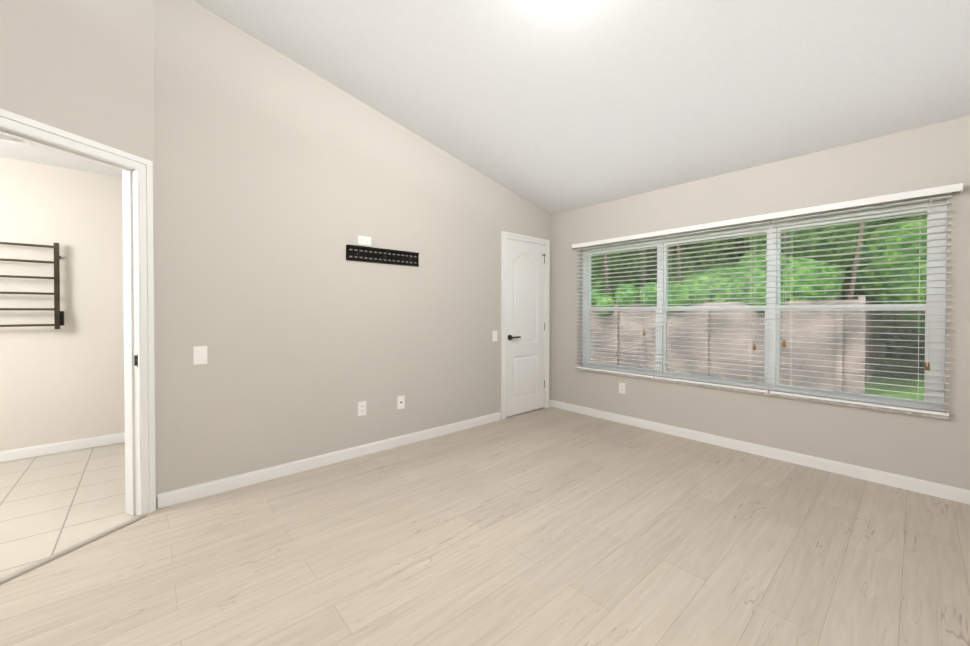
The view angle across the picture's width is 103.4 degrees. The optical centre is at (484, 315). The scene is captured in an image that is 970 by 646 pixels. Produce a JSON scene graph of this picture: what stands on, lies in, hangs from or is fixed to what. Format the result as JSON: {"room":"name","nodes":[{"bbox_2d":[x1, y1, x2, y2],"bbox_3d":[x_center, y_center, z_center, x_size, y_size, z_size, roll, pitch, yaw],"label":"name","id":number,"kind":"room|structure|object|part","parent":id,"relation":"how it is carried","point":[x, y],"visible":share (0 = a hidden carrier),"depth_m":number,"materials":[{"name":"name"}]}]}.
{"room":"empty bedroom","nodes":[
{"label":"empty bedroom","id":0,"kind":"room"},
{"bbox_2d":[0,140,121,177],"bbox_3d":[-3.021,-1.286,1.929,3.800,0.080,3.000,-1,1,-42],"label":"ceiling","id":1,"kind":"structure","parent":0,"point":[34,153],"depth_m":3.06,"materials":[{"name":"white paint"}]},
{"bbox_2d":[0,134,30,145],"bbox_3d":[-3.384,-1.246,2.610,0.350,0.012,0.200,-1,1,-42],"label":"ceiling vent","id":2,"kind":"object","parent":1,"relation":"in","point":[7,138],"visible":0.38,"depth_m":2.71,"materials":[{"name":"white"}]},
{"bbox_2d":[0,157,124,450],"bbox_3d":[-3.969,-0.137,3.011,3.800,2.600,0.120,-1,1,-42],"label":"wall","id":3,"kind":"structure","parent":0,"point":[65,382],"depth_m":3.24,"materials":[{"name":"beige paint"}]},
{"bbox_2d":[0,242,63,328],"bbox_3d":[-3.752,-0.244,3.049,0.548,0.715,0.110,-1,1,-42],"label":"rail","id":4,"kind":"object","parent":3,"relation":"attached to","point":[58,318],"visible":1,"depth_m":3.14,"materials":[{"name":"brown metal"}]},
{"bbox_2d":[0,432,124,461],"bbox_3d":[-3.925,1.121,2.974,3.600,0.085,0.014,-1,1,-42],"label":"baseboard","id":5,"kind":"structure","parent":3,"relation":"attached to","point":[34,451],"depth_m":3.25,"materials":[{"name":"white wood"}]},
{"bbox_2d":[0,0,157,508],"bbox_3d":[-2.283,-0.590,1.439,0.120,3.539,1.840,0,1,15],"label":"wall","id":6,"kind":"structure","parent":0,"point":[83,68],"depth_m":2.00,"materials":[{"name":"paint"}]},
{"bbox_2d":[0,108,155,515],"bbox_3d":[-2.258,0.134,1.502,0.140,2.090,1.670,0,1,15],"label":"door frame","id":7,"kind":"structure","parent":6,"relation":"attached to","point":[143,167],"depth_m":2.24,"materials":[{"name":"white wood"}]},
{"bbox_3d":[-2.034,0.261,2.238,0.031,0.080,0.006,0,1,15],"label":"bathroom jamb strike","id":8,"kind":"part","parent":7,"relation":"part of","materials":[{"name":"metal"}]},
{"bbox_2d":[0,442,167,577],"bbox_3d":[-3.021,1.211,1.955,3.800,0.067,3.000,-1,1,-42],"label":"floor","id":9,"kind":"structure","parent":0,"point":[51,504],"depth_m":2.42,"materials":[{"name":"beige tile"}]},
{"bbox_2d":[153,0,551,493],"bbox_3d":[-0.592,-0.453,3.638,4.010,3.221,0.120,-1,1,-42],"label":"wall","id":10,"kind":"structure","parent":0,"point":[282,181],"depth_m":2.85,"materials":[{"name":"paint"}]},
{"bbox_2d":[193,346,206,364],"bbox_3d":[-1.828,0.254,2.461,0.072,0.115,0.010,-1,1,-42],"label":"light switch","id":11,"kind":"object","parent":10,"relation":"attached to","point":[199,354],"visible":1,"depth_m":2.46,"materials":[{"name":"white plastic"}]},
{"bbox_2d":[158,412,500,508],"bbox_3d":[-0.909,1.118,3.282,2.882,0.085,0.014,-1,1,-42],"label":"baseboard","id":12,"kind":"structure","parent":10,"relation":"attached to","point":[189,493],"depth_m":2.88,"materials":[{"name":"white wood"}]},
{"bbox_2d":[358,401,365,415],"bbox_3d":[-1.021,0.772,3.184,0.072,0.115,0.008,-1,1,-42],"label":"electrical outlet","id":13,"kind":"object","parent":10,"relation":"attached to","point":[361,408],"visible":1,"depth_m":3.18,"materials":[{"name":"white plastic"}]},
{"bbox_2d":[358,235,370,245],"bbox_3d":[-1.002,-0.624,3.187,0.115,0.072,0.008,-1,1,-42],"label":"electrical outlet","id":14,"kind":"object","parent":10,"relation":"attached to","point":[363,240],"visible":1,"depth_m":3.19,"materials":[{"name":"white plastic"}]},
{"bbox_2d":[346,244,418,265],"bbox_3d":[-0.861,-0.512,3.300,0.670,0.122,0.026,-1,1,-42],"label":"wall mount","id":15,"kind":"object","parent":10,"relation":"attached to","point":[353,253],"visible":1,"depth_m":3.28,"materials":[{"name":"black metal"}]},
{"bbox_2d":[397,395,404,408],"bbox_3d":[-0.748,0.774,3.421,0.072,0.115,0.016,-1,1,-42],"label":"electrical outlet","id":16,"kind":"object","parent":10,"relation":"attached to","point":[400,402],"visible":1,"depth_m":3.42,"materials":[{"name":"white plastic"}]},
{"bbox_2d":[492,331,496,340],"bbox_3d":[0.110,0.222,4.180,0.072,0.115,0.010,-1,1,-42],"label":"light switch","id":17,"kind":"object","parent":10,"relation":"attached to","point":[494,335],"visible":1,"depth_m":4.17,"materials":[{"name":"white plastic"}]},
{"bbox_2d":[506,238,544,416],"bbox_3d":[0.493,0.135,4.516,0.698,2.011,0.089,-1,1,-42],"label":"closet door","id":18,"kind":"structure","parent":10,"relation":"in","point":[525,326],"depth_m":4.51,"materials":[{"name":"white wood"}]},
{"bbox_2d":[501,231,549,419],"bbox_3d":[0.491,0.106,4.510,0.818,2.084,0.020,-1,1,-42],"label":"trim","id":19,"kind":"structure","parent":10,"relation":"attached to","point":[519,237],"depth_m":4.32,"materials":[{"name":"white wood"}]},
{"bbox_2d":[0,407,969,645],"bbox_3d":[0.327,1.209,1.482,5.418,0.060,4.450,-1,1,-42],"label":"floor","id":20,"kind":"structure","parent":0,"point":[551,526],"depth_m":1.86,"materials":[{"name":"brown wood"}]},
{"bbox_2d":[0,515,145,584],"bbox_3d":[-2.190,1.176,1.495,0.048,0.012,1.534,0,1,15],"label":"trim","id":21,"kind":"structure","parent":20,"relation":"on","point":[16,574],"depth_m":1.90,"materials":[{"name":"beige wood"}]},
{"bbox_2d":[192,0,969,214],"bbox_3d":[0.292,-1.859,1.453,5.868,1.382,4.900,-1,1,-42],"label":"ceiling","id":22,"kind":"structure","parent":0,"point":[552,107],"depth_m":2.49,"materials":[{"name":"white paint"}]},
{"bbox_2d":[551,116,969,489],"bbox_3d":[2.319,-0.044,3.269,0.150,2.410,4.540,-1,1,-42],"label":"wall","id":23,"kind":"structure","parent":0,"point":[932,449],"depth_m":2.98,"materials":[{"name":"paint"}]},
{"bbox_2d":[619,382,624,393],"bbox_3d":[1.472,0.777,4.113,0.008,0.115,0.072,-1,1,-42],"label":"electrical outlet","id":24,"kind":"object","parent":23,"relation":"attached to","point":[622,388],"visible":1,"depth_m":4.11,"materials":[{"name":"white plastic"}]},
{"bbox_2d":[549,400,969,503],"bbox_3d":[2.238,1.119,3.236,0.030,0.085,4.260,-1,1,-42],"label":"baseboard","id":25,"kind":"structure","parent":23,"relation":"attached to","point":[952,493],"depth_m":3.02,"materials":[{"name":"white wood"}]},
{"bbox_2d":[578,368,948,418],"bbox_3d":[2.047,0.639,3.502,0.076,0.020,2.790,-1,1,-42],"label":"window sill","id":26,"kind":"structure","parent":23,"relation":"attached to","point":[847,404],"depth_m":3.03,"materials":[{"name":"wood"}]},
{"bbox_2d":[582,200,946,411],"bbox_3d":[2.096,-0.067,3.539,0.075,1.390,2.760,-1,1,-42],"label":"window","id":27,"kind":"structure","parent":23,"relation":"in","point":[770,330],"depth_m":3.14,"materials":[{"name":"white plastic"}]},
{"bbox_2d":[575,236,655,377],"bbox_3d":[1.381,-0.104,4.153,0.072,1.436,0.922,-1,1,-42],"label":"window blind","id":28,"kind":"object","parent":27,"relation":"attached to","point":[613,370],"visible":0.94,"depth_m":4.11,"materials":[{"name":"white plastic"}]},
{"bbox_2d":[655,219,770,392],"bbox_3d":[2.000,-0.097,3.454,0.072,1.436,0.922,-1,1,-42],"label":"window blind","id":29,"kind":"object","parent":27,"relation":"attached to","point":[765,390],"visible":0.96,"depth_m":3.39,"materials":[{"name":"white plastic"}]},
{"bbox_2d":[770,192,951,415],"bbox_3d":[2.620,-0.090,2.755,0.072,1.436,0.922,-1,1,-42],"label":"window blind","id":30,"kind":"object","parent":27,"relation":"attached to","point":[861,402],"visible":0.98,"depth_m":2.69,"materials":[{"name":"white plastic"}]},
{"bbox_2d":[572,183,962,248],"bbox_3d":[2.003,-0.802,3.449,0.074,0.047,2.880,-1,1,-42],"label":"valance","id":31,"kind":"object","parent":23,"relation":"attached to","point":[897,196],"visible":1,"depth_m":2.94,"materials":[{"name":"white wood"}]},
{"label":"outside","id":32,"kind":"structure","parent":0,"visible":0},
{"bbox_2d":[601,356,924,401],"bbox_3d":[17.730,1.492,19.826,44.840,0.200,70.000,-1,1,-42],"label":"ground","id":33,"kind":"structure","parent":32,"point":[891,394],"depth_m":8.89,"materials":[{"name":"green plant"}]},
{"bbox_2d":[590,212,927,393],"bbox_3d":[11.352,-4.022,17.494,20.312,13.491,38.943,-1,1,-42],"label":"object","id":34,"kind":"object","parent":33,"relation":"on","point":[842,287],"depth_m":9.07,"materials":[{"name":"green plant"}]}
]}

